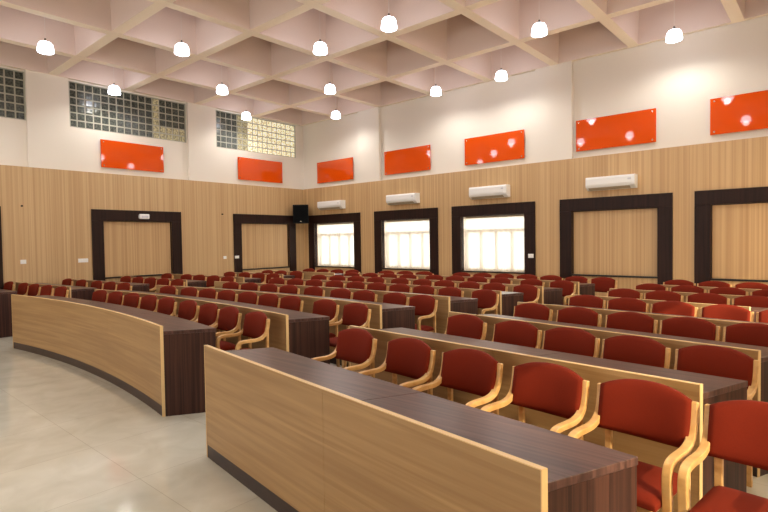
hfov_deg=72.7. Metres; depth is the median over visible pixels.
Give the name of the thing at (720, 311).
armchair
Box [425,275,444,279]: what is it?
armchair
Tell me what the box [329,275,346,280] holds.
armchair
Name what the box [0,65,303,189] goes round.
wall
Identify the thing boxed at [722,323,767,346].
armchair
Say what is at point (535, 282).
armchair
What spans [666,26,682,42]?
pendant lamp
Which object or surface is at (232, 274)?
armchair
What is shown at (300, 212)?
wall speaker
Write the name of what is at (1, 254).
window
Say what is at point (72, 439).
floor
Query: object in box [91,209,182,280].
door
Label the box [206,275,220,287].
armchair
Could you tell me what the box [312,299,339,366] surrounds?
armchair
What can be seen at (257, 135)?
window
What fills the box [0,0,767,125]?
ceiling
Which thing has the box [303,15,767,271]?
wall
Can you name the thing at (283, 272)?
armchair
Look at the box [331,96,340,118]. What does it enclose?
pendant lamp
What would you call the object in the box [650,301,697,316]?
armchair
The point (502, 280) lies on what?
armchair
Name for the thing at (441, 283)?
armchair
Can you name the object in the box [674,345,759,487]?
armchair
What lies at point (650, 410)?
armchair
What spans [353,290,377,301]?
armchair
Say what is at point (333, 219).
window
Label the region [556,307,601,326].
armchair
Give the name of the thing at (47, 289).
armchair
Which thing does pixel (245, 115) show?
pendant lamp
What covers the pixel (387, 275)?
armchair
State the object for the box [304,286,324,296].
armchair
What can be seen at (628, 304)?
armchair
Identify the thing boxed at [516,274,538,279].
armchair
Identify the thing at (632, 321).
armchair
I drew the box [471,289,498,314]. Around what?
armchair
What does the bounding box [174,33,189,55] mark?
pendant lamp
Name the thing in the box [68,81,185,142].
window
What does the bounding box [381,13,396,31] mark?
pendant lamp
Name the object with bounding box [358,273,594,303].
desk
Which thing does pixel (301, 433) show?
desk
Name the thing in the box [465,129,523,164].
board
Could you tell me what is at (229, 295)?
armchair
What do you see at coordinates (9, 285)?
armchair
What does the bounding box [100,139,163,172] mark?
board
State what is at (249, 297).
armchair
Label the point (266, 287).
armchair
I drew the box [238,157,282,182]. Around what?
board
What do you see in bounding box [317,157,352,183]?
board
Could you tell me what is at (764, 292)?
armchair
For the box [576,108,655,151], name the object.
board
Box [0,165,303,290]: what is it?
wall paneling
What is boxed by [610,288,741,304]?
desk
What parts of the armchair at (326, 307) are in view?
backrest, frame, leg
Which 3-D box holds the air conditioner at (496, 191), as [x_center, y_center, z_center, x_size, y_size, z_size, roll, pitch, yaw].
[2.356,-1.433,11.712,0.940,0.271,0.213,1,2,41]
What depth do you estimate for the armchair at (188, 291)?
8.21 m
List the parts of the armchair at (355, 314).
seat, frame, backrest, frame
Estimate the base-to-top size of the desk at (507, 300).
0.800 m
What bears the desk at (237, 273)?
on the floor
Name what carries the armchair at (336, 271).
on the floor
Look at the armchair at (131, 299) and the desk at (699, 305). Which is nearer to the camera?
the desk at (699, 305)
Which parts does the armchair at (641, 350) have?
frame, frame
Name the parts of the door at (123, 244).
sill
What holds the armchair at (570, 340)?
on the floor
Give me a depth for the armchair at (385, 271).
11.97 m
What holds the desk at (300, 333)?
on the floor
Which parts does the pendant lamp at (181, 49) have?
lamp shade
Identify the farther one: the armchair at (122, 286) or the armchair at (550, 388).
the armchair at (122, 286)
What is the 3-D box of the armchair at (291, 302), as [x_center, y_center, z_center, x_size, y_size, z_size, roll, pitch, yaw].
[-1.295,0.928,6.570,0.458,0.826,0.420,1,2,44]
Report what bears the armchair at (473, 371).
on the floor
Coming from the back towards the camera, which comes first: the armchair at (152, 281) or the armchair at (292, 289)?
the armchair at (152, 281)
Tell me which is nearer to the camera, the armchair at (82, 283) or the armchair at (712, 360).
the armchair at (712, 360)
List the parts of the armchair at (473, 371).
frame, leg, backrest, frame, leg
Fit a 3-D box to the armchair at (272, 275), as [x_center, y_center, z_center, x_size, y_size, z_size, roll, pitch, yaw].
[-2.541,0.801,11.413,0.458,0.826,0.420,0,2,37]
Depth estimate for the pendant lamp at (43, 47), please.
8.76 m
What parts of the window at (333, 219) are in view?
sill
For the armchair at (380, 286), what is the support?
on the floor
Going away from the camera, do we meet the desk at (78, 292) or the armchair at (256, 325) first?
the armchair at (256, 325)
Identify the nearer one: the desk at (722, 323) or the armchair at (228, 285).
the desk at (722, 323)
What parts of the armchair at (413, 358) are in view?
frame, leg, backrest, frame, leg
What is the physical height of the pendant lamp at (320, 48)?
1.154 m
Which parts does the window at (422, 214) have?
sill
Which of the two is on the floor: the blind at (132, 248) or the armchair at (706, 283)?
the armchair at (706, 283)
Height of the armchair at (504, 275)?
0.826 m
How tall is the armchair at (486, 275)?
0.826 m
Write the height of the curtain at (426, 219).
1.240 m
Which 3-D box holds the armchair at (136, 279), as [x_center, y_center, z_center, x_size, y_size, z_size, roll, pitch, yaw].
[-5.280,0.856,10.902,0.458,0.826,0.420,0,2,36]
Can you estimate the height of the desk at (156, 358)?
0.800 m
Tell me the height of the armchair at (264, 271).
0.826 m
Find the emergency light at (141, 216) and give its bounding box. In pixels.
[139,214,148,218]
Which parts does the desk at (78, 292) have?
panel, panel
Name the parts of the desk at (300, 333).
panel, panel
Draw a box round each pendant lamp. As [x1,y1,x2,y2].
[37,17,53,54]
[108,83,120,94]
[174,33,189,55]
[216,65,227,94]
[241,110,250,119]
[313,11,327,54]
[324,62,335,93]
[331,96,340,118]
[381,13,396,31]
[430,84,440,95]
[495,68,506,80]
[531,20,546,37]
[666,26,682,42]
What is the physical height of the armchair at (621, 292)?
0.826 m
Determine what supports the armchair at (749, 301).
on the floor
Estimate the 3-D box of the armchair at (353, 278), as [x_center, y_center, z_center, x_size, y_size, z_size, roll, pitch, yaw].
[-0.637,0.812,10.121,0.458,0.826,0.420,0,2,36]
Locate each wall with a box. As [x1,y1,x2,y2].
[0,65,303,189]
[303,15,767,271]
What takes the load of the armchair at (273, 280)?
on the floor
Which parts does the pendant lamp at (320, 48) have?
lamp shade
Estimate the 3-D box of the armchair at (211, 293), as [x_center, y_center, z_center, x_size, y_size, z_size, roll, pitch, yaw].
[-2.770,0.912,7.819,0.458,0.826,0.420,0,2,37]
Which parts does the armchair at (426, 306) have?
backrest, seat, frame, leg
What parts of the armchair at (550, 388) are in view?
frame, leg, backrest, frame, leg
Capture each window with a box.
[0,67,25,119]
[0,206,3,288]
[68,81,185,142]
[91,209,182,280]
[216,110,295,157]
[233,214,296,272]
[308,212,360,272]
[374,208,438,274]
[451,201,535,275]
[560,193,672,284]
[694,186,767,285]
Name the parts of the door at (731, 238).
sill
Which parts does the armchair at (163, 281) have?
backrest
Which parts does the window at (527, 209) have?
sill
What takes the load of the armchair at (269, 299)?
on the floor
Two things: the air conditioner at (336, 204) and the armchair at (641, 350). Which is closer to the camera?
the armchair at (641, 350)
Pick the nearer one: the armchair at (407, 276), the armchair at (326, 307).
the armchair at (326, 307)
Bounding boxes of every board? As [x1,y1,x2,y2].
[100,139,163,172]
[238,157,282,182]
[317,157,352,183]
[384,145,430,174]
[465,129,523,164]
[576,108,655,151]
[710,90,767,134]
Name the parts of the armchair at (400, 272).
backrest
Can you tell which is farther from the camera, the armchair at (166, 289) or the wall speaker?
the wall speaker
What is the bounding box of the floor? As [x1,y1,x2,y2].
[0,336,767,511]
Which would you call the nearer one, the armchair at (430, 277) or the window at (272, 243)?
the armchair at (430, 277)
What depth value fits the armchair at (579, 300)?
6.25 m
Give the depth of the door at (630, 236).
10.06 m
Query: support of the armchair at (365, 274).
on the floor
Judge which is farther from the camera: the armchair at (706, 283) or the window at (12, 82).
the window at (12, 82)
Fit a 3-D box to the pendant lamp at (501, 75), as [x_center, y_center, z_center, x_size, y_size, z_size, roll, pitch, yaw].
[2.396,-4.192,10.686,0.248,1.154,0.248,1,2,41]
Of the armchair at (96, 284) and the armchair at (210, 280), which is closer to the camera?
the armchair at (96, 284)
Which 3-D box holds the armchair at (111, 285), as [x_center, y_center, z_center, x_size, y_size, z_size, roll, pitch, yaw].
[-5.173,0.895,9.569,0.458,0.826,0.420,0,2,36]
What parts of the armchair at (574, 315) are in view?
frame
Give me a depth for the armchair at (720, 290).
6.96 m
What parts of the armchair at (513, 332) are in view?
frame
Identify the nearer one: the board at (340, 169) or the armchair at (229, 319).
the armchair at (229, 319)
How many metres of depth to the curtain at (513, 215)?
11.83 m
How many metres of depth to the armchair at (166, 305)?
6.70 m
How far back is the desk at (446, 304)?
6.68 m
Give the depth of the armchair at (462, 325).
4.75 m
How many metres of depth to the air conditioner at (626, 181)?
9.89 m
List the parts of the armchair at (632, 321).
frame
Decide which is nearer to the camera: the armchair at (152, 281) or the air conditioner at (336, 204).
the armchair at (152, 281)
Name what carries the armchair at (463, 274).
on the floor
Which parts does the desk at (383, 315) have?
panel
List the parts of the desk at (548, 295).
panel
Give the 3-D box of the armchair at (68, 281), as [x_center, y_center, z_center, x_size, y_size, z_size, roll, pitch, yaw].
[-6.619,0.884,10.639,0.458,0.826,0.420,0,2,38]
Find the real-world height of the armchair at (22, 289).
0.826 m
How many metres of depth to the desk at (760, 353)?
3.83 m
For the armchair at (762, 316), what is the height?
0.826 m
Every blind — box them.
[104,221,170,276]
[242,224,287,268]
[574,208,656,276]
[712,203,767,279]
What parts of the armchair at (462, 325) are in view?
frame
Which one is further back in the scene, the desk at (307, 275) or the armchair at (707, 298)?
the desk at (307, 275)
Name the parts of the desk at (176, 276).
panel, panel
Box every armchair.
[3,281,14,290]
[17,283,28,294]
[25,284,40,295]
[39,285,53,295]
[54,286,68,296]
[62,278,72,285]
[75,279,87,286]
[91,281,103,288]
[91,290,107,302]
[103,281,116,290]
[107,291,123,304]
[117,282,131,290]
[120,276,131,282]
[123,293,140,307]
[132,277,143,282]
[139,295,158,311]
[144,277,156,290]
[149,278,170,292]
[156,297,176,315]
[159,286,177,294]
[161,273,173,278]
[170,279,184,285]
[175,300,199,320]
[180,274,192,279]
[180,287,198,296]
[193,275,206,280]
[194,303,219,336]
[198,288,217,298]
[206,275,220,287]
[210,276,235,287]
[210,306,241,350]
[216,311,269,350]
[217,290,237,301]
[222,282,240,289]
[224,272,236,276]
[238,272,251,277]
[238,291,258,304]
[240,283,259,290]
[252,273,265,282]
[258,293,280,307]
[260,284,278,292]
[262,270,274,273]
[264,273,280,283]
[268,278,286,284]
[275,270,287,274]
[279,285,299,293]
[279,295,303,311]
[287,278,304,285]
[290,271,303,278]
[303,268,315,271]
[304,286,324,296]
[305,279,324,286]
[311,275,327,279]
[311,328,376,377]
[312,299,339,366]
[316,269,329,272]
[325,280,344,287]
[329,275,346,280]
[329,303,370,366]
[330,269,344,273]
[330,288,352,298]
[344,272,360,275]
[345,270,359,273]
[346,281,366,289]
[347,276,365,281]
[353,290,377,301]
[358,338,435,394]
[362,273,379,276]
[367,277,385,282]
[367,282,388,290]
[378,270,395,273]
[380,273,398,277]
[382,292,408,305]
[389,284,411,292]
[390,278,410,284]
[396,271,414,274]
[399,274,417,278]
[408,295,437,332]
[412,279,433,285]
[412,285,436,294]
[412,348,502,414]
[415,271,433,274]
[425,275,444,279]
[434,280,455,286]
[438,287,463,296]
[444,314,486,339]
[445,275,465,281]
[452,272,471,276]
[458,281,481,288]
[467,276,488,282]
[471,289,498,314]
[473,273,492,277]
[480,362,588,439]
[482,283,507,291]
[489,277,512,283]
[492,320,541,348]
[494,273,515,278]
[512,284,539,302]
[513,303,552,320]
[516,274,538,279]
[520,279,544,285]
[539,275,563,280]
[542,327,599,357]
[549,280,575,304]
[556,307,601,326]
[564,276,589,282]
[568,295,605,308]
[568,379,699,511]
[590,277,616,296]
[601,335,670,368]
[605,312,657,333]
[607,288,642,298]
[607,298,648,311]
[635,283,667,290]
[644,290,683,301]
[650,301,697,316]
[659,317,719,340]
[663,280,695,285]
[670,285,705,292]
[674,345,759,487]
[677,400,767,511]
[686,293,729,304]
[697,281,731,286]
[700,304,753,321]
[708,287,747,295]
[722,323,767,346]
[732,295,767,307]
[734,282,767,288]
[750,289,767,296]
[756,310,767,322]
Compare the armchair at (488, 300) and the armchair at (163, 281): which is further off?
the armchair at (163, 281)
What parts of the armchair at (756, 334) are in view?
frame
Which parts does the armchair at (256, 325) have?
frame, frame, backrest, leg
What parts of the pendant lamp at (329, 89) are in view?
lamp shade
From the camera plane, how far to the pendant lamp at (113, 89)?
11.24 m
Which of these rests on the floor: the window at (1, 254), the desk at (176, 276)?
the desk at (176, 276)
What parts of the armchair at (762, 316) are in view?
frame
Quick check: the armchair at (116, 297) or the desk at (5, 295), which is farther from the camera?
the desk at (5, 295)
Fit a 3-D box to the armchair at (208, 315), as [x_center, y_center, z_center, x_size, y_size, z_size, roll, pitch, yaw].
[-2.107,0.962,5.862,0.420,0.826,0.458,-3,2,-45]
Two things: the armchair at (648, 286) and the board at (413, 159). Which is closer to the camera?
the armchair at (648, 286)
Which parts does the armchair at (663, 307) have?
frame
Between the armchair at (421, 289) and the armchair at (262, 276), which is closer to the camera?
the armchair at (421, 289)
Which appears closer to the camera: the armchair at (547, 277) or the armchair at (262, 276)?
the armchair at (547, 277)
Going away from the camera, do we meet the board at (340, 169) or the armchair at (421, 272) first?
the armchair at (421, 272)
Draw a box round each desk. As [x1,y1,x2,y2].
[0,289,16,337]
[11,294,215,416]
[15,282,96,299]
[72,279,149,291]
[95,289,329,363]
[121,276,205,291]
[156,285,414,366]
[164,273,260,282]
[204,345,637,511]
[214,281,477,333]
[234,272,294,278]
[271,278,523,315]
[273,271,343,278]
[313,275,562,304]
[349,325,747,511]
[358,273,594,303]
[448,311,767,477]
[517,302,767,341]
[574,294,767,321]
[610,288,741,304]
[662,285,761,295]
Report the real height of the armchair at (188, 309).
0.826 m
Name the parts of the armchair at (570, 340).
frame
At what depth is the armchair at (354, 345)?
4.07 m
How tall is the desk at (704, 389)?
0.800 m
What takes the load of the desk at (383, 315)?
on the floor
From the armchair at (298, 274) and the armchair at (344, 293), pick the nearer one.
the armchair at (344, 293)
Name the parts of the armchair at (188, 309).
frame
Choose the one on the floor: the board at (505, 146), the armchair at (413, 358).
the armchair at (413, 358)
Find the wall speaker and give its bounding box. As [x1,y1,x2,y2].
[293,204,308,223]
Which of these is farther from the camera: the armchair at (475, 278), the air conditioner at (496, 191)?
the air conditioner at (496, 191)
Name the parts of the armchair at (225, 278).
backrest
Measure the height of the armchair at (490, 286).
0.826 m
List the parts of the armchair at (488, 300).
frame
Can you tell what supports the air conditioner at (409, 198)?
attached to the wall at (680, 79)
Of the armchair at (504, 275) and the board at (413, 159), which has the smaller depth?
the armchair at (504, 275)
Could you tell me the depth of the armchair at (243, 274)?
12.10 m
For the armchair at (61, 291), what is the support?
on the floor
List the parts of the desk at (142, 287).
panel, panel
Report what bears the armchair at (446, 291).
on the floor
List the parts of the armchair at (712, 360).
frame, backrest, leg, frame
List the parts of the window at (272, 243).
sill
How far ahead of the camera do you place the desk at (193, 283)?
10.46 m
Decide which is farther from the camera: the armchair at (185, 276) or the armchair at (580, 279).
the armchair at (185, 276)
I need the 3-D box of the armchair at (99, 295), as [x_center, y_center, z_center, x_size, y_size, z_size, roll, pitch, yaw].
[-4.411,0.936,7.826,0.458,0.826,0.420,0,2,37]
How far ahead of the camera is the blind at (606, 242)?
10.11 m
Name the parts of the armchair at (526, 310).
frame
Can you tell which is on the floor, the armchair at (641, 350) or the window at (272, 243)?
the armchair at (641, 350)
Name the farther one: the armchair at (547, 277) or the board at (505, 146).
the board at (505, 146)
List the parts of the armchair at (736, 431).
frame, leg, seat, backrest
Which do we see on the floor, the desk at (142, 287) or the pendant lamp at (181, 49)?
the desk at (142, 287)
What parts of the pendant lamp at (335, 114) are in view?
lamp shade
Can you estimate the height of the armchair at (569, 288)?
0.826 m
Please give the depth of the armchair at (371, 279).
9.93 m
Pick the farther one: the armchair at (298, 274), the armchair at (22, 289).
the armchair at (298, 274)
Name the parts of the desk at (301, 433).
panel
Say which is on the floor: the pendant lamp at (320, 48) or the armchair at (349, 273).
the armchair at (349, 273)
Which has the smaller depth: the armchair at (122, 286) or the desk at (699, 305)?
the desk at (699, 305)
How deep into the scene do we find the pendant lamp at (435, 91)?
11.67 m
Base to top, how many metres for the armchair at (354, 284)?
0.826 m
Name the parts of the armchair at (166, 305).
frame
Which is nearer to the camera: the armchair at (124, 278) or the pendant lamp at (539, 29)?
the pendant lamp at (539, 29)
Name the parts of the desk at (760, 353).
panel, panel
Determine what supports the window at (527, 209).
in the wall at (680, 79)
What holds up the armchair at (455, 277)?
on the floor
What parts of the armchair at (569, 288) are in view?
backrest, frame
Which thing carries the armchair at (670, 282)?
on the floor
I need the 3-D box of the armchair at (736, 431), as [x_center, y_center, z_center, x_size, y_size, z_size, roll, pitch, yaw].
[1.446,1.025,2.028,0.420,0.826,0.458,-2,2,-42]
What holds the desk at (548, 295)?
on the floor
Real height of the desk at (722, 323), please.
0.800 m
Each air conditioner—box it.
[317,200,345,209]
[386,193,419,204]
[469,184,509,199]
[585,174,637,190]
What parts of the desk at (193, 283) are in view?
panel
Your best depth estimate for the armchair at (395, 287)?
8.26 m
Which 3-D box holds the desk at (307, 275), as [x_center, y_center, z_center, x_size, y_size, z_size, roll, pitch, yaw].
[-1.917,0.767,12.662,2.325,0.800,0.391,0,2,36]
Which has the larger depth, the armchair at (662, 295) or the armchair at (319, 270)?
the armchair at (319, 270)
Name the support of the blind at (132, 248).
attached to the door at (123, 244)
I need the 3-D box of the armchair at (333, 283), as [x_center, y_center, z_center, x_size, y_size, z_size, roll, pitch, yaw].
[-0.963,0.847,9.108,0.458,0.826,0.420,1,2,38]
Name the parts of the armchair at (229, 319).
seat, backrest, frame, leg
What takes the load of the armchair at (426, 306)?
on the floor
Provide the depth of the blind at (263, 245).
15.07 m
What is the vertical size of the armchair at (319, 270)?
0.826 m
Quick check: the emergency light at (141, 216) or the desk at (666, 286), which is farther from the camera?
the emergency light at (141, 216)
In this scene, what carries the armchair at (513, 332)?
on the floor
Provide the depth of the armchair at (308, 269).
13.36 m
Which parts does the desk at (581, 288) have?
panel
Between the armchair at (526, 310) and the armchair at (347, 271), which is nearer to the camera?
the armchair at (526, 310)
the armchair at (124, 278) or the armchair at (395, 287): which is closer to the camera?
the armchair at (395, 287)
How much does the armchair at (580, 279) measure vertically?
0.826 m
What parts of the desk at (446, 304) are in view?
panel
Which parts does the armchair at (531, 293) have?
frame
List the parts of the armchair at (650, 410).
frame, leg, backrest, seat rail, seat, frame, leg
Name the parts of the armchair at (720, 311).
frame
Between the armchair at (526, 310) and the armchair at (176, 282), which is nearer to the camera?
the armchair at (526, 310)
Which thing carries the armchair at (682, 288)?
on the floor
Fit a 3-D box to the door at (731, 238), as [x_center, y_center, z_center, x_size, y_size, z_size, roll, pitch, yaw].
[6.285,0.020,8.534,2.095,2.300,0.135,1,2,41]
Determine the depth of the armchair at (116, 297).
7.65 m
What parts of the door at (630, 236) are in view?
sill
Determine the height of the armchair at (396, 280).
0.826 m
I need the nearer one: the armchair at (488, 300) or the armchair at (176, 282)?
the armchair at (488, 300)
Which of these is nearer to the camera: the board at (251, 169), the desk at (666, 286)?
the desk at (666, 286)
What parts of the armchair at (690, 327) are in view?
frame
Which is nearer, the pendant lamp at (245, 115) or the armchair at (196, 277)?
the armchair at (196, 277)
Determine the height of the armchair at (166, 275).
0.826 m
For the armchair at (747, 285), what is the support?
on the floor
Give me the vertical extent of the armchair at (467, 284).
0.826 m
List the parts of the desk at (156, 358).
panel, panel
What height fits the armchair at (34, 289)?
0.826 m
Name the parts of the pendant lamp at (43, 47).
lamp shade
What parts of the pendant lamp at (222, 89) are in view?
lamp shade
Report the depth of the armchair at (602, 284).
9.00 m
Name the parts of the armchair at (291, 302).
frame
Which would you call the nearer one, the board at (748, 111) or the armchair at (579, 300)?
the armchair at (579, 300)
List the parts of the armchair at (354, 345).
frame, backrest, frame, leg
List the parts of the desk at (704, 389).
panel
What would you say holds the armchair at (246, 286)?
on the floor
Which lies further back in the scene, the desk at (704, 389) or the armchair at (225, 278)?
the armchair at (225, 278)
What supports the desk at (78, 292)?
on the floor
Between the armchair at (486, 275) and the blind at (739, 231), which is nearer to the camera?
the blind at (739, 231)
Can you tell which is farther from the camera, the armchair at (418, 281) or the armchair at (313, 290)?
the armchair at (418, 281)
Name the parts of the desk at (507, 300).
panel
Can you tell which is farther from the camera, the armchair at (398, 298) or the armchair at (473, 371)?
the armchair at (398, 298)
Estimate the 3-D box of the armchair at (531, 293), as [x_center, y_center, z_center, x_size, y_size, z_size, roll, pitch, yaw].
[1.995,0.846,7.690,0.420,0.826,0.458,-2,2,-41]
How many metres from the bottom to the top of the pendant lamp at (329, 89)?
1.154 m
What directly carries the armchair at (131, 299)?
on the floor
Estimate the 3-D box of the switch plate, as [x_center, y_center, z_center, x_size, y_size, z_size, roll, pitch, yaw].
[-6.566,0.098,11.396,0.017,0.085,0.200,1,2,41]
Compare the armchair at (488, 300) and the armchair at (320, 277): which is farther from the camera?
the armchair at (320, 277)
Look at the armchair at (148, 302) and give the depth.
7.03 m
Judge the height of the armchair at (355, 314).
0.826 m
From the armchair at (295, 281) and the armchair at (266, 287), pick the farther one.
the armchair at (295, 281)
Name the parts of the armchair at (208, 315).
backrest, frame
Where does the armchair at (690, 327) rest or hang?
on the floor
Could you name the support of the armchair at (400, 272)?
on the floor
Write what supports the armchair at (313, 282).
on the floor
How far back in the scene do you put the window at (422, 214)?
13.60 m
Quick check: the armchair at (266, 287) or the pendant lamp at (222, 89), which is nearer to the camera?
the armchair at (266, 287)

